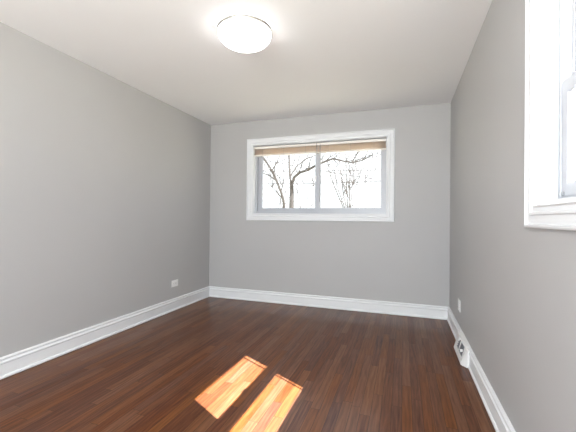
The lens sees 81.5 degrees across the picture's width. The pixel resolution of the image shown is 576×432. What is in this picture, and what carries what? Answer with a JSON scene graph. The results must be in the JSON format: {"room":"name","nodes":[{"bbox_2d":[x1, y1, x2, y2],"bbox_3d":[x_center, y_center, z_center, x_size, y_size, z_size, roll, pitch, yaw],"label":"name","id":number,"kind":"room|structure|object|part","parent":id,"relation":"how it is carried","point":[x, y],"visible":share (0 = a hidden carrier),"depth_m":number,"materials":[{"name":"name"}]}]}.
{"room":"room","nodes":[
{"label":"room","id":0,"kind":"room"},
{"bbox_2d":[0,22,210,356],"bbox_3d":[-2.147,-0.110,2.140,0.240,2.440,6.126,0,0,19],"label":"wall","id":1,"kind":"structure","parent":0,"point":[105,182],"depth_m":2.90,"materials":[{"name":"grey paint"}]},
{"bbox_2d":[0,286,209,379],"bbox_3d":[-2.031,1.038,2.089,0.028,0.146,5.645,0,0,19],"label":"baseboard","id":2,"kind":"structure","parent":1,"relation":"attached to","point":[11,364],"depth_m":2.90,"materials":[{"name":"white wood"}]},
{"bbox_2d":[171,279,177,286],"bbox_3d":[-1.367,0.805,4.041,0.008,0.080,0.122,0,0,19],"label":"wall outlet","id":3,"kind":"object","parent":1,"relation":"attached to","point":[174,283],"visible":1,"depth_m":4.03,"materials":[{"name":"white plastic"}]},
{"bbox_2d":[0,0,491,124],"bbox_3d":[-0.553,-1.378,1.603,3.585,0.120,6.126,0,0,19],"label":"ceiling","id":4,"kind":"structure","parent":0,"point":[321,57],"depth_m":2.61,"materials":[{"name":"white paint"}]},
{"bbox_2d":[217,14,271,52],"bbox_3d":[-0.302,-1.247,2.337,0.385,0.130,0.385,0,0,19],"label":"ceiling light","id":5,"kind":"object","parent":4,"relation":"attached to","point":[244,33],"visible":1,"depth_m":2.23,"materials":[{"name":"white glass"}]},
{"bbox_2d":[0,297,495,431],"bbox_3d":[-0.578,1.181,1.587,3.585,0.120,6.126,0,0,19],"label":"floor","id":6,"kind":"structure","parent":0,"point":[210,364],"depth_m":2.33,"materials":[{"name":"brown wood"}]},
{"bbox_2d":[209,103,450,306],"bbox_3d":[0.393,-0.073,4.378,3.105,2.440,0.240,0,0,19],"label":"wall","id":7,"kind":"structure","parent":0,"point":[406,259],"depth_m":4.12,"materials":[{"name":"grey paint"}]},
{"bbox_2d":[246,128,394,221],"bbox_3d":[0.386,-0.495,4.372,1.925,1.105,0.262,0,0,19],"label":"window","id":8,"kind":"structure","parent":7,"relation":"in","point":[255,210],"depth_m":4.28,"materials":[{"name":"white plastic"}]},
{"bbox_2d":[254,143,316,156],"bbox_3d":[-0.044,-0.882,4.439,0.864,0.126,0.049,0,0,19],"label":"blind","id":9,"kind":"object","parent":8,"relation":"attached to","point":[310,148],"visible":1,"depth_m":4.42,"materials":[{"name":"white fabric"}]},
{"bbox_3d":[-0.045,-0.827,4.439,0.862,0.016,0.036,0,0,19],"label":"rail","id":10,"kind":"part","parent":9,"relation":"part of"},
{"bbox_3d":[0.007,-0.500,4.516,0.892,0.879,0.026,0,0,19],"label":"sliding sash","id":11,"kind":"part","parent":8,"relation":"part of","materials":[{"name":"clear glass"}]},
{"bbox_3d":[0.771,-0.495,4.221,0.877,0.879,0.026,0,0,19],"label":"sliding sash","id":12,"kind":"part","parent":8,"relation":"part of","materials":[{"name":"clear glass"}]},
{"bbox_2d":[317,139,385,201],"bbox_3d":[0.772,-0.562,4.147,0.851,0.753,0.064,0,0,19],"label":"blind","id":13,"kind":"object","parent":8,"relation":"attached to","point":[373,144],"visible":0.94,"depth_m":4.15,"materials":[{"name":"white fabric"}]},
{"bbox_3d":[0.777,-0.817,4.156,0.849,0.016,0.036,0,0,19],"label":"rail","id":14,"kind":"part","parent":13,"relation":"part of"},
{"bbox_2d":[209,286,447,319],"bbox_3d":[0.338,1.073,4.244,3.104,0.146,0.028,0,0,19],"label":"baseboard","id":15,"kind":"structure","parent":7,"relation":"attached to","point":[362,305],"depth_m":4.15,"materials":[{"name":"white wood"}]},
{"bbox_2d":[449,0,575,431],"bbox_3d":[1.016,-0.087,1.050,0.240,2.440,6.126,0,0,19],"label":"wall","id":16,"kind":"structure","parent":0,"point":[514,284],"depth_m":1.71,"materials":[{"name":"grey paint"}]},
{"bbox_2d":[458,298,460,311],"bbox_3d":[1.579,0.817,3.087,0.008,0.108,0.118,0,0,19],"label":"wall outlet","id":17,"kind":"object","parent":16,"relation":"attached to","point":[459,301],"visible":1,"depth_m":3.05,"materials":[{"name":"white plastic"}]},
{"bbox_2d":[454,332,470,367],"bbox_3d":[1.421,1.072,2.732,0.071,0.149,0.430,0,0,19],"label":"air vent","id":18,"kind":"object","parent":16,"relation":"in","point":[462,346],"visible":0.95,"depth_m":2.65,"materials":[{"name":"white metal"}]},
{"bbox_2d":[447,307,515,431],"bbox_3d":[0.878,1.059,1.087,0.028,0.146,5.645,0,0,19],"label":"baseboard","id":19,"kind":"structure","parent":16,"relation":"attached to","point":[497,414],"depth_m":2.01,"materials":[{"name":"white wood"}]},
{"bbox_2d":[524,0,575,230],"bbox_3d":[0.943,-0.516,0.863,0.262,1.115,1.047,0,0,19],"label":"window","id":20,"kind":"structure","parent":16,"relation":"in","point":[549,189],"depth_m":1.28,"materials":[{"name":"white plastic"}]},
{"bbox_3d":[0.942,-0.516,0.863,0.093,0.925,0.857,0,0,19],"label":"frame","id":21,"kind":"part","parent":20,"relation":"part of","materials":[{"name":"white plastic"}]},
{"bbox_3d":[0.914,-0.293,0.871,0.030,0.435,0.821,0,0,19],"label":"hung sash","id":22,"kind":"part","parent":20,"relation":"part of","materials":[{"name":"white plastic"}]},
{"label":"outside","id":23,"kind":"structure","parent":0,"visible":0},
{"bbox_3d":[7.325,0.459,21.271,90.000,3.613,95.000,0,0,19],"label":"ground","id":24,"kind":"structure","parent":23,"visible":0},
{"bbox_2d":[263,155,290,207],"bbox_3d":[-0.868,-1.218,14.188,2.947,6.594,3.566,1,0,-15],"label":"bare tree","id":25,"kind":"object","parent":24,"relation":"on","point":[264,159],"visible":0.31,"depth_m":13.43,"materials":[{"name":"grey plant"}]},
{"bbox_2d":[263,153,334,207],"bbox_3d":[0.062,0.127,7.234,2.231,3.725,1.478,1,0,-17],"label":"bush","id":26,"kind":"object","parent":24,"relation":"on","point":[293,180],"visible":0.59,"depth_m":7.27,"materials":[{"name":"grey plant"}]},
{"bbox_2d":[288,150,380,207],"bbox_3d":[1.634,-1.244,10.944,2.794,6.626,4.778,1,0,-39],"label":"bare tree","id":27,"kind":"object","parent":24,"relation":"on","point":[291,202],"visible":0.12,"depth_m":11.22,"materials":[{"name":"grey plant"}]},
{"bbox_2d":[321,151,376,207],"bbox_3d":[1.584,-0.083,8.678,1.459,4.214,1.654,1,0,-2],"label":"bare shrub","id":28,"kind":"object","parent":24,"relation":"on","point":[345,155],"visible":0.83,"depth_m":8.67,"materials":[{"name":"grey plant"}]},
{"bbox_3d":[1.180,0.050,8.537,0.722,3.939,0.375,1,0,-19],"label":"stem","id":29,"kind":"part","parent":28,"relation":"part of","materials":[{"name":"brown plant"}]},
{"bbox_3d":[1.273,0.153,8.938,0.963,3.739,0.323,0,0,39],"label":"stem","id":30,"kind":"part","parent":28,"relation":"part of","materials":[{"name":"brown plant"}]},
{"bbox_3d":[1.475,-0.081,9.182,0.423,4.214,0.806,1,0,-20],"label":"stem","id":31,"kind":"part","parent":28,"relation":"part of","materials":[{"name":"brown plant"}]},
{"bbox_3d":[1.354,0.079,8.377,0.486,3.882,1.002,0,0,19],"label":"stem","id":32,"kind":"part","parent":28,"relation":"part of","materials":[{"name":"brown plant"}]},
{"bbox_3d":[1.627,0.079,8.721,0.377,3.893,0.975,1,0,-10],"label":"stem","id":33,"kind":"part","parent":28,"relation":"part of","materials":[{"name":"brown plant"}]},
{"bbox_3d":[1.646,0.122,9.119,0.688,3.810,0.752,0,0,19],"label":"stem","id":34,"kind":"part","parent":28,"relation":"part of","materials":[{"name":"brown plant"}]},
{"bbox_3d":[1.641,0.167,8.393,0.530,3.712,0.650,1,0,-39],"label":"stem","id":35,"kind":"part","parent":28,"relation":"part of","materials":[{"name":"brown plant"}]},
{"bbox_3d":[1.993,0.199,8.568,0.643,3.658,0.506,1,0,-12],"label":"stem","id":36,"kind":"part","parent":28,"relation":"part of","materials":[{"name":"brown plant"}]},
{"bbox_2d":[332,150,380,207],"bbox_3d":[1.981,0.244,6.554,2.108,3.532,1.849,0,0,32],"label":"bush","id":37,"kind":"object","parent":24,"relation":"on","point":[378,150],"visible":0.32,"depth_m":6.82,"materials":[{"name":"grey plant"}]},
{"bbox_3d":[7.612,-1.575,13.882,0.280,7.506,1.100,0,0,19],"label":"utility pole","id":38,"kind":"object","parent":24,"relation":"on","visible":0},
{"bbox_2d":[263,181,380,183],"bbox_3d":[-0.433,-1.829,16.453,16.893,0.523,0.036,0,0,19],"label":"overhead cable","id":39,"kind":"object","parent":38,"relation":"attached to","point":[367,181],"visible":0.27,"depth_m":15.93,"materials":[{"name":"metal"}]},
{"bbox_2d":[269,161,380,180],"bbox_3d":[-0.521,-2.889,16.176,16.896,3.780,0.027,0,0,19],"label":"overhead cable","id":40,"kind":"object","parent":38,"relation":"attached to","point":[269,161],"visible":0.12,"depth_m":15.28,"materials":[{"name":"metal"}]}
]}

